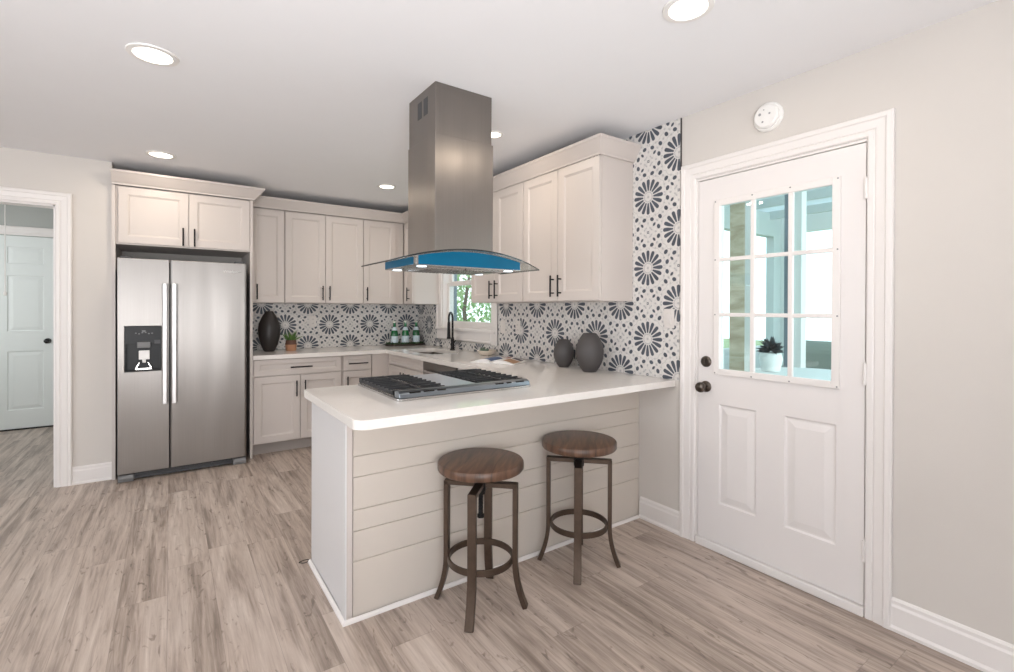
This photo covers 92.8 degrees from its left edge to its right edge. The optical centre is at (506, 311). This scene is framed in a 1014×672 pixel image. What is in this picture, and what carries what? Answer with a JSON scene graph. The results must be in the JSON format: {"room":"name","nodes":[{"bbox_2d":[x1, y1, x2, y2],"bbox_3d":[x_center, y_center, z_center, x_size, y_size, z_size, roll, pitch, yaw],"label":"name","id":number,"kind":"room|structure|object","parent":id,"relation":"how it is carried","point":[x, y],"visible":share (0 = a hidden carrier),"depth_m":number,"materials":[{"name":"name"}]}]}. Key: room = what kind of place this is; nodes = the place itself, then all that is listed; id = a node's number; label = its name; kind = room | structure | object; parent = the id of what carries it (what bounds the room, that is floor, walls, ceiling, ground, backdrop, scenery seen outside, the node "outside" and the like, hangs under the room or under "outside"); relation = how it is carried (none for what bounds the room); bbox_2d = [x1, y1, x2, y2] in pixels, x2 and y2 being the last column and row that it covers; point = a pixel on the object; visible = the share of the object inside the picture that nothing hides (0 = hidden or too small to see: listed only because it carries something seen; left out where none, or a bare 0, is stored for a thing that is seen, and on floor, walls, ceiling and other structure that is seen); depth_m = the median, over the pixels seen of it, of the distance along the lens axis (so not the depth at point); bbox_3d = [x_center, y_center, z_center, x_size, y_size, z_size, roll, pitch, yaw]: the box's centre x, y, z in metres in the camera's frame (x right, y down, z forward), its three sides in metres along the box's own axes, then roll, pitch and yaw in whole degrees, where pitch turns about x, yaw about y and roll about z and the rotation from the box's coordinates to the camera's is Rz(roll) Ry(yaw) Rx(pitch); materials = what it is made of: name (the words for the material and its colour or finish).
{"room":"kitchen","nodes":[
{"label":"kitchen","id":0,"kind":"room"},
{"bbox_2d":[0,204,52,237],"bbox_3d":[-5.428,0.057,5.188,2.231,2.446,0.120,0,0,-35],"label":"wall","id":1,"kind":"structure","parent":0,"point":[23,216],"depth_m":5.25,"materials":[{"name":"paint"}]},
{"bbox_2d":[0,235,52,429],"bbox_3d":[-5.381,0.226,5.137,0.842,2.080,0.108,0,0,-35],"label":"door","id":2,"kind":"structure","parent":1,"relation":"in","point":[26,311],"depth_m":5.26,"materials":[{"name":"paint"}]},
{"bbox_2d":[0,225,52,236],"bbox_3d":[-5.380,0.181,5.135,1.046,2.198,0.024,0,0,-35],"label":"door frame","id":3,"kind":"structure","parent":1,"relation":"attached to","point":[10,230],"depth_m":5.24,"materials":[{"name":"white paint"}]},
{"bbox_2d":[0,425,52,431],"bbox_3d":[-5.416,1.274,5.186,0.860,0.012,0.110,0,0,-35],"label":"trim","id":4,"kind":"structure","parent":1,"relation":"attached to","point":[48,425],"depth_m":5.26,"materials":[{"name":"black metal"}]},
{"bbox_2d":[0,147,117,466],"bbox_3d":[-4.872,0.068,2.905,3.931,2.446,0.722,0,0,-35],"label":"wall","id":5,"kind":"structure","parent":0,"point":[89,183],"depth_m":3.65,"materials":[{"name":"beige paint"}]},
{"bbox_2d":[0,186,71,487],"bbox_3d":[-3.718,0.210,3.329,1.094,2.167,0.145,0,0,-35],"label":"door frame","id":6,"kind":"structure","parent":5,"relation":"attached to","point":[62,202],"depth_m":3.56,"materials":[{"name":"white paint"}]},
{"bbox_2d":[72,462,111,484],"bbox_3d":[-3.146,1.228,3.663,0.231,0.132,0.022,0,0,-35],"label":"baseboard","id":7,"kind":"structure","parent":5,"relation":"attached to","point":[91,473],"depth_m":3.66,"materials":[{"name":"white paint"}]},
{"bbox_2d":[120,185,417,347],"bbox_3d":[-2.271,0.068,5.086,2.831,2.446,0.120,0,0,-35],"label":"wall","id":8,"kind":"structure","parent":0,"point":[140,255],"depth_m":4.55,"materials":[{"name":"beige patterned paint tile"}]},
{"bbox_2d":[253,207,283,302],"bbox_3d":[-2.369,-0.532,4.716,0.313,0.897,0.365,0,0,-35],"label":"upper cabinet","id":9,"kind":"object","parent":8,"relation":"attached to","point":[268,224],"visible":0.87,"depth_m":4.61,"materials":[{"name":"grey paint"}]},
{"bbox_2d":[284,211,362,303],"bbox_3d":[-1.923,-0.532,5.027,0.767,0.897,0.365,0,0,-35],"label":"upper cabinet","id":10,"kind":"object","parent":8,"relation":"attached to","point":[323,254],"visible":0.99,"depth_m":4.89,"materials":[{"name":"grey paint"}]},
{"bbox_2d":[253,303,417,349],"bbox_3d":[-1.841,0.153,5.306,1.853,0.468,0.010,0,0,-35],"label":"tile backsplash","id":11,"kind":"structure","parent":8,"relation":"attached to","point":[337,325],"depth_m":5.29,"materials":[{"name":"white tile"}]},
{"bbox_2d":[309,316,315,326],"bbox_3d":[-2.066,0.106,5.138,0.072,0.116,0.008,0,0,-35],"label":"outlet plate","id":12,"kind":"object","parent":11,"relation":"attached to","point":[312,319],"visible":1,"depth_m":5.13,"materials":[{"name":"plastic"}]},
{"bbox_2d":[363,220,402,303],"bbox_3d":[-1.421,-0.531,5.378,0.453,0.897,0.365,0,0,-35],"label":"upper cabinet","id":13,"kind":"object","parent":8,"relation":"attached to","point":[382,241],"visible":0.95,"depth_m":5.25,"materials":[{"name":"grey paint"}]},
{"bbox_2d":[0,427,982,671],"bbox_3d":[-1.902,1.339,1.121,6.962,0.060,10.800,0,0,-35],"label":"floor","id":14,"kind":"structure","parent":0,"point":[200,569],"depth_m":2.17,"materials":[{"name":"wood"}]},
{"bbox_2d":[117,256,245,482],"bbox_3d":[-2.760,0.434,4.139,0.858,1.714,0.778,0,0,-35],"label":"refrigerator","id":15,"kind":"object","parent":14,"relation":"on","point":[181,325],"visible":1,"depth_m":3.84,"materials":[{"name":"grey metal"}]},
{"bbox_2d":[112,184,252,479],"bbox_3d":[-2.797,0.159,4.212,0.964,2.268,0.656,0,0,-35],"label":"tall cabinet","id":16,"kind":"object","parent":14,"relation":"on","point":[144,220],"visible":0.98,"depth_m":3.97,"materials":[{"name":"grey paint"}]},
{"bbox_2d":[111,168,407,223],"bbox_3d":[-1.933,-1.028,4.593,2.816,0.104,0.402,0,0,-35],"label":"crown molding","id":17,"kind":"structure","parent":16,"relation":"on","point":[118,176],"depth_m":4.16,"materials":[{"name":"grey paint"}]},
{"bbox_2d":[253,356,341,454],"bbox_3d":[-2.096,0.860,4.734,0.779,0.865,0.656,0,0,-35],"label":"base cabinet","id":18,"kind":"object","parent":14,"relation":"on","point":[282,416],"visible":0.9,"depth_m":4.44,"materials":[{"name":"grey paint"}]},
{"bbox_2d":[342,354,370,385],"bbox_3d":[-1.654,0.860,5.042,0.293,0.865,0.656,0,0,-35],"label":"base cabinet","id":19,"kind":"object","parent":14,"relation":"on","point":[354,367],"visible":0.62,"depth_m":4.79,"materials":[{"name":"grey paint"}]},
{"bbox_2d":[371,353,389,376],"bbox_3d":[-1.216,0.860,5.358,0.782,0.865,0.640,0,0,-35],"label":"base cabinet","id":20,"kind":"object","parent":14,"relation":"on","point":[380,363],"visible":0.02,"depth_m":4.93,"materials":[{"name":"grey paint"}]},
{"bbox_2d":[389,354,422,374],"bbox_3d":[-0.740,0.864,4.779,0.656,0.865,0.847,0,0,-35],"label":"base cabinet","id":21,"kind":"object","parent":14,"relation":"on","point":[398,365],"visible":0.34,"depth_m":4.62,"materials":[{"name":"grey paint"}]},
{"bbox_2d":[423,361,457,373],"bbox_3d":[-0.333,0.821,4.173,0.642,0.760,0.594,0,0,-35],"label":"dishwasher","id":22,"kind":"object","parent":14,"relation":"on","point":[428,368],"visible":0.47,"depth_m":4.06,"materials":[{"name":"grey metal"}]},
{"bbox_2d":[308,392,638,626],"bbox_3d":[-0.093,0.875,2.797,1.873,0.865,0.639,0,0,-35],"label":"base cabinet","id":23,"kind":"object","parent":14,"relation":"on","point":[377,517],"visible":0.62,"depth_m":2.29,"materials":[{"name":"grey paint"}]},
{"bbox_2d":[253,344,674,430],"bbox_3d":[-0.817,0.416,3.814,1.898,0.038,3.631,0,0,-35],"label":"countertop","id":24,"kind":"structure","parent":23,"relation":"on","point":[359,408],"depth_m":2.49,"materials":[{"name":"white stone"}]},
{"bbox_2d":[258,311,280,351],"bbox_3d":[-2.323,0.192,4.721,0.202,0.392,0.197,0,0,-35],"label":"vase","id":25,"kind":"object","parent":24,"relation":"on","point":[269,330],"visible":1,"depth_m":4.66,"materials":[{"name":"black ceramic"}]},
{"bbox_2d":[282,330,301,350],"bbox_3d":[-2.155,0.281,4.802,0.199,0.215,0.163,0,0,19],"label":"potted plant","id":26,"kind":"object","parent":24,"relation":"on","point":[290,345],"visible":1,"depth_m":4.77,"materials":[{"name":"green plant"}]},
{"bbox_2d":[385,340,423,345],"bbox_3d":[-1.170,0.360,5.544,0.480,0.056,0.233,0,0,-35],"label":"serving tray","id":27,"kind":"object","parent":24,"relation":"on","point":[389,343],"visible":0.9,"depth_m":5.46,"materials":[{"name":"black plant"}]},
{"bbox_2d":[391,321,397,342],"bbox_3d":[-1.272,0.243,5.460,0.083,0.270,0.083,0,0,-35],"label":"water bottle","id":28,"kind":"object","parent":27,"relation":"on","point":[394,333],"visible":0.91,"depth_m":5.43,"materials":[{"name":"green glass"}]},
{"bbox_2d":[385,340,423,343],"bbox_3d":[-1.173,0.355,5.541,0.456,0.046,0.233,0,0,-35],"label":"greenery","id":29,"kind":"object","parent":27,"relation":"on","point":[389,342],"depth_m":5.51,"materials":[{"name":"green plant"}]},
{"bbox_2d":[402,321,408,343],"bbox_3d":[-1.164,0.243,5.536,0.083,0.270,0.083,0,0,-35],"label":"water bottle","id":30,"kind":"object","parent":27,"relation":"on","point":[405,333],"visible":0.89,"depth_m":5.51,"materials":[{"name":"green glass"}]},
{"bbox_2d":[413,321,419,343],"bbox_3d":[-1.055,0.243,5.612,0.083,0.270,0.083,0,0,-35],"label":"water bottle","id":31,"kind":"object","parent":27,"relation":"on","point":[416,334],"visible":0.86,"depth_m":5.58,"materials":[{"name":"green glass"}]},
{"bbox_2d":[418,352,443,353],"bbox_3d":[-0.759,0.517,4.808,0.357,0.169,0.662,0,0,-35],"label":"sink","id":32,"kind":"object","parent":24,"relation":"in","point":[418,352],"visible":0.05,"depth_m":5.11,"materials":[{"name":"metal"}]},
{"bbox_2d":[358,369,530,401],"bbox_3d":[-0.342,0.381,2.611,0.757,0.046,0.580,0,0,-35],"label":"gas cooktop","id":33,"kind":"object","parent":24,"relation":"in","point":[403,387],"visible":1,"depth_m":2.48,"materials":[{"name":"metal"}]},
{"bbox_2d":[358,383,530,401],"bbox_3d":[-0.342,0.398,2.611,0.757,0.012,0.580,0,0,-35],"label":"tray","id":34,"kind":"object","parent":33,"relation":"on","point":[507,386],"depth_m":2.35,"materials":[{"name":"metal"}]},
{"bbox_2d":[447,312,455,349],"bbox_3d":[-0.552,0.198,4.885,0.082,0.392,0.171,0,0,9],"label":"faucet","id":35,"kind":"object","parent":24,"relation":"on","point":[451,337],"visible":0.98,"depth_m":4.92,"materials":[{"name":"black metal"}]},
{"bbox_2d":[477,347,495,355],"bbox_3d":[-0.186,0.356,4.365,0.172,0.081,0.172,0,0,-35],"label":"succulent bowl","id":36,"kind":"object","parent":24,"relation":"on","point":[484,352],"visible":1,"depth_m":4.32,"materials":[{"name":"beige ceramic"}]},
{"bbox_2d":[471,356,526,364],"bbox_3d":[-0.068,0.384,3.820,0.380,0.031,0.250,0,0,25],"label":"open magazine","id":37,"kind":"object","parent":24,"relation":"on","point":[493,360],"visible":1,"depth_m":3.74,"materials":[{"name":"white paper"}]},
{"bbox_2d":[485,357,502,360],"bbox_3d":[-0.116,0.375,3.836,0.082,0.014,0.212,0,0,25],"label":"photo","id":38,"kind":"object","parent":37,"relation":"on","point":[491,358],"depth_m":3.81},
{"bbox_2d":[504,359,518,363],"bbox_3d":[0.037,0.383,3.724,0.089,0.022,0.135,0,0,25],"label":"photo","id":39,"kind":"object","parent":37,"relation":"on","point":[506,361],"depth_m":3.70},
{"bbox_2d":[553,339,573,366],"bbox_3d":[0.412,0.302,3.508,0.149,0.200,0.149,0,0,-35],"label":"round vase","id":40,"kind":"object","parent":24,"relation":"on","point":[563,352],"visible":1,"depth_m":3.46,"materials":[{"name":"grey ceramic"}]},
{"bbox_2d":[576,333,603,371],"bbox_3d":[0.556,0.275,3.249,0.188,0.258,0.188,0,0,-35],"label":"round vase","id":41,"kind":"object","parent":24,"relation":"on","point":[589,348],"visible":1,"depth_m":3.18,"materials":[{"name":"grey ceramic"}]},
{"bbox_2d":[434,448,527,632],"bbox_3d":[-0.118,0.988,2.175,0.385,0.650,0.385,0,0,-45],"label":"bar stool","id":42,"kind":"object","parent":14,"relation":"on","point":[484,469],"visible":1,"depth_m":2.13,"materials":[{"name":"brown wood"}]},
{"bbox_2d":[538,430,620,584],"bbox_3d":[0.374,0.988,2.518,0.385,0.650,0.385,0,0,-45],"label":"bar stool","id":43,"kind":"object","parent":14,"relation":"on","point":[579,447],"visible":1,"depth_m":2.47,"materials":[{"name":"brown wood"}]},
{"bbox_2d":[695,535,863,616],"bbox_3d":[1.359,1.294,2.449,0.152,0.040,0.809,0,0,-35],"label":"threshold","id":44,"kind":"object","parent":14,"relation":"on","point":[858,609],"visible":0.47,"depth_m":2.34,"materials":[{"name":"white paint"}]},
{"bbox_2d":[0,0,997,212],"bbox_3d":[-1.886,-1.167,1.115,6.982,0.060,10.800,0,0,-35],"label":"ceiling","id":45,"kind":"structure","parent":0,"point":[302,100],"depth_m":2.29,"materials":[{"name":"paint"}]},
{"bbox_2d":[3,205,6,295],"bbox_3d":[-3.965,-0.640,3.814,0.024,1.032,0.024,0,0,-35],"label":"pull cord","id":46,"kind":"object","parent":45,"relation":"hanging from","point":[4,292],"visible":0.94,"depth_m":3.81,"materials":[{"name":"white plastic"}]},
{"bbox_2d":[125,42,178,66],"bbox_3d":[-1.572,-1.136,2.144,0.196,0.007,0.196,0,0,-35],"label":"recessed light","id":47,"kind":"object","parent":45,"relation":"in","point":[148,53],"visible":1,"depth_m":2.14,"materials":[{"name":"white plastic"}]},
{"bbox_2d":[133,47,171,63],"bbox_3d":[-1.572,-1.138,2.144,0.143,0.003,0.143,0,0,-35],"label":"diffuser","id":48,"kind":"object","parent":47,"relation":"attached to","point":[151,55],"depth_m":2.14,"materials":[{"name":"white plastic"}]},
{"bbox_2d":[145,150,176,158],"bbox_3d":[-2.533,-1.145,3.536,0.190,0.007,0.190,0,0,-35],"label":"recessed light","id":49,"kind":"object","parent":45,"relation":"in","point":[154,153],"visible":1,"depth_m":3.52,"materials":[{"name":"white plastic"}]},
{"bbox_2d":[149,152,172,157],"bbox_3d":[-2.533,-1.147,3.536,0.139,0.003,0.139,0,0,-35],"label":"diffuser","id":50,"kind":"object","parent":49,"relation":"attached to","point":[154,154],"depth_m":3.53,"materials":[{"name":"white plastic"}]},
{"bbox_2d":[377,184,395,188],"bbox_3d":[-1.102,-1.145,4.430,0.170,0.007,0.170,0,0,-35],"label":"recessed light","id":51,"kind":"object","parent":45,"relation":"in","point":[384,186],"visible":1,"depth_m":4.42,"materials":[{"name":"white plastic"}]},
{"bbox_2d":[380,185,393,187],"bbox_3d":[-1.102,-1.146,4.430,0.124,0.003,0.124,0,0,-35],"label":"diffuser","id":52,"kind":"object","parent":51,"relation":"attached to","point":[381,186],"depth_m":4.42,"materials":[{"name":"white plastic"}]},
{"bbox_2d":[361,81,538,274],"bbox_3d":[-0.287,-0.675,2.599,0.872,0.926,0.490,0,0,-35],"label":"range hood","id":53,"kind":"object","parent":45,"relation":"hanging from","point":[450,152],"visible":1,"depth_m":2.47,"materials":[{"name":"metal"}]},
{"bbox_2d":[418,101,421,120],"bbox_3d":[-0.458,-1.049,2.529,0.002,0.088,0.048,0,0,-35],"label":"vent grille","id":54,"kind":"object","parent":53,"relation":"attached to","point":[419,102],"depth_m":2.52,"materials":[{"name":"grey metal"}]},
{"bbox_2d":[423,96,427,116],"bbox_3d":[-0.417,-1.048,2.470,0.002,0.088,0.048,0,0,-35],"label":"vent grille","id":55,"kind":"object","parent":53,"relation":"attached to","point":[425,98],"depth_m":2.47,"materials":[{"name":"grey metal"}]},
{"bbox_2d":[385,251,519,274],"bbox_3d":[-0.290,-0.261,2.603,0.610,0.082,0.395,0,0,-35],"label":"hood","id":56,"kind":"object","parent":53,"relation":"attached to","point":[444,262],"depth_m":2.46,"materials":[{"name":"metal"}]},
{"bbox_2d":[491,131,502,137],"bbox_3d":[-0.085,-1.135,3.103,0.124,0.007,0.124,0,0,-35],"label":"recessed light","id":57,"kind":"object","parent":45,"relation":"in","point":[494,134],"visible":0.66,"depth_m":3.10,"materials":[{"name":"white plastic"}]},
{"bbox_2d":[491,133,500,136],"bbox_3d":[-0.085,-1.137,3.103,0.090,0.003,0.090,0,0,-35],"label":"diffuser","id":58,"kind":"object","parent":57,"relation":"attached to","point":[492,134],"depth_m":3.11,"materials":[{"name":"white plastic"}]},
{"bbox_2d":[662,0,714,22],"bbox_3d":[0.674,-1.127,1.798,0.184,0.007,0.184,0,0,-35],"label":"recessed light","id":59,"kind":"object","parent":45,"relation":"in","point":[674,11],"visible":1,"depth_m":1.80,"materials":[{"name":"white plastic"}]},
{"bbox_2d":[669,0,707,18],"bbox_3d":[0.674,-1.129,1.798,0.134,0.003,0.134,0,0,-35],"label":"diffuser","id":60,"kind":"object","parent":59,"relation":"attached to","point":[678,9],"depth_m":1.80,"materials":[{"name":"white plastic"}]},
{"bbox_2d":[418,0,1013,644],"bbox_3d":[1.435,0.091,2.361,0.130,2.446,8.830,0,0,-35],"label":"wall","id":61,"kind":"structure","parent":0,"point":[949,83],"depth_m":1.88,"materials":[{"name":"beige paint"}]},
{"bbox_2d":[404,223,438,303],"bbox_3d":[-0.968,-0.530,5.370,0.367,0.897,0.261,0,0,-35],"label":"upper cabinet","id":62,"kind":"object","parent":61,"relation":"attached to","point":[419,288],"visible":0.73,"depth_m":5.28,"materials":[{"name":"grey paint"}]},
{"bbox_2d":[435,273,497,345],"bbox_3d":[-0.387,-0.280,4.937,0.170,1.185,1.225,0,0,-35],"label":"window","id":63,"kind":"structure","parent":61,"relation":"in","point":[481,332],"depth_m":5.08,"materials":[{"name":"white paint"}]},
{"bbox_2d":[471,182,547,302],"bbox_3d":[0.012,-0.521,3.971,0.338,0.897,0.749,0,0,-35],"label":"upper cabinet","id":64,"kind":"object","parent":61,"relation":"attached to","point":[507,202],"visible":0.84,"depth_m":3.79,"materials":[{"name":"grey paint"}]},
{"bbox_2d":[493,133,640,191],"bbox_3d":[0.226,-1.011,3.641,0.364,0.100,1.660,0,0,-35],"label":"crown molding","id":65,"kind":"structure","parent":64,"relation":"on","point":[600,143],"depth_m":3.10,"materials":[{"name":"grey paint"}]},
{"bbox_2d":[418,118,680,380],"bbox_3d":[-0.030,-0.373,4.338,0.010,1.540,3.665,0,0,-35],"label":"tile backsplash","id":66,"kind":"structure","parent":61,"relation":"attached to","point":[633,335],"depth_m":3.07,"materials":[{"name":"white tile"}]},
{"bbox_2d":[500,320,504,332],"bbox_3d":[-0.038,0.136,4.333,0.010,0.116,0.072,0,0,-35],"label":"switch plate","id":67,"kind":"object","parent":66,"relation":"attached to","point":[502,328],"visible":1,"depth_m":4.33,"materials":[{"name":"plastic"}]},
{"bbox_2d":[515,321,520,333],"bbox_3d":[0.094,0.137,4.144,0.008,0.116,0.072,0,0,-35],"label":"outlet plate","id":68,"kind":"object","parent":66,"relation":"attached to","point":[517,323],"visible":1,"depth_m":4.14,"materials":[{"name":"plastic"}]},
{"bbox_2d":[664,309,673,327],"bbox_3d":[0.969,0.042,2.889,0.010,0.116,0.072,0,0,-35],"label":"switch plate","id":69,"kind":"object","parent":66,"relation":"attached to","point":[668,313],"visible":1,"depth_m":2.88,"materials":[{"name":"plastic"}]},
{"bbox_2d":[680,118,681,169],"bbox_3d":[1.021,-0.981,2.830,0.010,0.304,0.004,0,0,-35],"label":"strip","id":70,"kind":"object","parent":66,"relation":"attached to","point":[680,118],"visible":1,"depth_m":2.83,"materials":[{"name":"grey metal"}]},
{"bbox_2d":[523,155,632,301],"bbox_3d":[0.450,-0.517,3.342,0.338,0.897,0.779,0,0,-35],"label":"upper cabinet","id":71,"kind":"object","parent":61,"relation":"attached to","point":[578,217],"visible":1,"depth_m":3.11,"materials":[{"name":"grey paint"}]},
{"bbox_2d":[638,496,678,534],"bbox_3d":[0.929,1.244,2.952,0.022,0.132,0.297,0,0,-35],"label":"baseboard","id":72,"kind":"structure","parent":61,"relation":"attached to","point":[662,516],"depth_m":2.95,"materials":[{"name":"white paint"}]},
{"bbox_2d":[753,102,783,131],"bbox_3d":[1.297,-0.973,2.410,0.040,0.144,0.144,0,0,-35],"label":"smoke detector","id":73,"kind":"object","parent":61,"relation":"attached to","point":[769,115],"visible":1,"depth_m":2.39,"materials":[{"name":"white plastic"}]},
{"bbox_2d":[695,143,867,605],"bbox_3d":[1.305,0.270,2.400,0.117,1.999,0.810,0,0,-35],"label":"door","id":74,"kind":"structure","parent":61,"relation":"in","point":[781,459],"depth_m":2.33,"materials":[{"name":"white paint"}]},
{"bbox_2d":[679,108,895,628],"bbox_3d":[1.359,0.236,2.448,0.154,2.155,1.011,0,0,-35],"label":"door frame","id":75,"kind":"structure","parent":61,"relation":"attached to","point":[878,128],"depth_m":2.06,"materials":[{"name":"white paint"}]},
{"bbox_2d":[889,596,1013,671],"bbox_3d":[2.740,1.261,0.356,0.022,0.132,4.035,0,0,-35],"label":"baseboard","id":76,"kind":"structure","parent":61,"relation":"attached to","point":[979,650],"depth_m":1.84,"materials":[{"name":"white paint"}]},
{"bbox_2d":[723,205,780,368],"bbox_3d":[1.964,0.013,5.393,4.208,2.620,0.100,0,0,-35],"label":"wall","id":77,"kind":"structure","parent":0,"point":[768,228],"depth_m":6.46,"materials":[{"name":"grey paint"}]},
{"bbox_2d":[758,186,831,211],"bbox_3d":[3.438,-1.334,3.455,4.408,0.060,4.950,0,0,-35],"label":"ceiling","id":78,"kind":"structure","parent":0,"point":[825,200],"depth_m":5.88,"materials":[{"name":"white paint"}]},
{"bbox_2d":[756,187,831,209],"bbox_3d":[4.199,-1.254,3.987,0.050,0.100,4.950,0,0,-35],"label":"joist","id":79,"kind":"object","parent":78,"relation":"attached to","point":[822,193],"visible":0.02,"depth_m":5.47,"materials":[{"name":"grey wood"}]},
{"bbox_2d":[767,202,831,219],"bbox_3d":[4.855,-1.254,4.445,0.050,0.100,4.950,0,0,-35],"label":"joist","id":80,"kind":"object","parent":78,"relation":"attached to","point":[824,207],"visible":0.02,"depth_m":5.96,"materials":[{"name":"grey wood"}]},
{"bbox_2d":[781,211,831,364],"bbox_3d":[5.118,0.026,4.636,0.100,2.620,4.950,0,0,-35],"label":"wall","id":81,"kind":"structure","parent":0,"point":[821,221],"depth_m":6.27,"materials":[{"name":"white paint"}]},
{"bbox_3d":[3.429,1.376,3.467,4.408,0.080,4.950,0,0,-35],"label":"floor","id":82,"kind":"structure","parent":0,"visible":0},
{"bbox_2d":[729,202,744,370],"bbox_3d":[2.244,0.057,4.614,0.160,2.540,0.160,0,0,-35],"label":"post","id":83,"kind":"object","parent":82,"relation":"on","point":[737,211],"visible":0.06,"depth_m":4.57,"materials":[{"name":"brown wood"}]},
{"bbox_2d":[744,201,750,371],"bbox_3d":[1.849,0.060,3.686,0.050,2.540,0.050,0,0,-35],"label":"post","id":84,"kind":"object","parent":82,"relation":"on","point":[747,204],"visible":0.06,"depth_m":3.67,"materials":[{"name":"white"}]},
{"bbox_2d":[784,194,787,366],"bbox_3d":[2.537,0.059,4.360,0.050,2.540,0.050,0,0,-35],"label":"post","id":85,"kind":"object","parent":82,"relation":"on","point":[786,195],"visible":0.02,"depth_m":4.35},
{"bbox_2d":[755,367,830,380],"bbox_3d":[2.440,0.913,3.878,0.900,0.835,0.900,0,0,-35],"label":"patio table","id":86,"kind":"object","parent":82,"relation":"on","point":[813,373],"visible":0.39,"depth_m":3.93,"materials":[{"name":"white"}]},
{"bbox_2d":[756,336,784,371],"bbox_3d":[2.193,0.347,4.023,0.219,0.294,0.228,0,0,-35],"label":"planter","id":87,"kind":"object","parent":86,"relation":"on","point":[769,361],"visible":0.99,"depth_m":3.97,"materials":[{"name":"white ceramic"}]},
{"bbox_2d":[794,191,806,367],"bbox_3d":[2.855,0.059,4.735,0.100,2.540,0.100,0,0,-35],"label":"post","id":88,"kind":"object","parent":82,"relation":"on","point":[800,207],"visible":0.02,"depth_m":4.69,"materials":[{"name":"white"}]},
{"bbox_2d":[781,340,830,369],"bbox_3d":[3.569,0.821,4.628,0.950,0.980,2.040,0,0,-35],"label":"outdoor sofa","id":89,"kind":"object","parent":82,"relation":"on","point":[818,353],"visible":0.03,"depth_m":5.24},
{"label":"outside","id":90,"kind":"structure","parent":0,"visible":0},
{"bbox_2d":[723,338,764,347],"bbox_3d":[8.288,1.640,13.107,23.408,0.100,40.000,0,0,-35],"label":"lawn","id":91,"kind":"structure","parent":90,"point":[726,341],"depth_m":23.49,"materials":[{"name":"green plant"}]},
{"bbox_2d":[454,274,456,320],"bbox_3d":[-0.732,0.141,6.154,0.040,2.900,0.310,0,0,-35],"label":"board","id":92,"kind":"object","parent":91,"relation":"on","point":[455,275],"visible":0.02,"depth_m":6.03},
{"bbox_2d":[457,275,478,321],"bbox_3d":[-2.399,-1.134,16.829,4.314,5.353,4.347,0,0,-35],"label":"tree","id":93,"kind":"object","parent":91,"relation":"on","point":[463,275],"visible":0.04,"depth_m":16.43,"materials":[{"name":"green plant"}]},
{"bbox_2d":[457,274,490,321],"bbox_3d":[-0.794,-0.093,9.284,2.878,3.349,2.810,0,0,-35],"label":"tree","id":94,"kind":"object","parent":91,"relation":"on","point":[461,292],"visible":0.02,"depth_m":9.37,"materials":[{"name":"green plant"}]},
{"bbox_2d":[479,303,490,321],"bbox_3d":[0.628,-0.131,12.093,2.751,3.409,2.803,0,0,-35],"label":"tree","id":95,"kind":"object","parent":91,"relation":"on","point":[483,303],"visible":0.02,"depth_m":11.66,"materials":[{"name":"green plant"}]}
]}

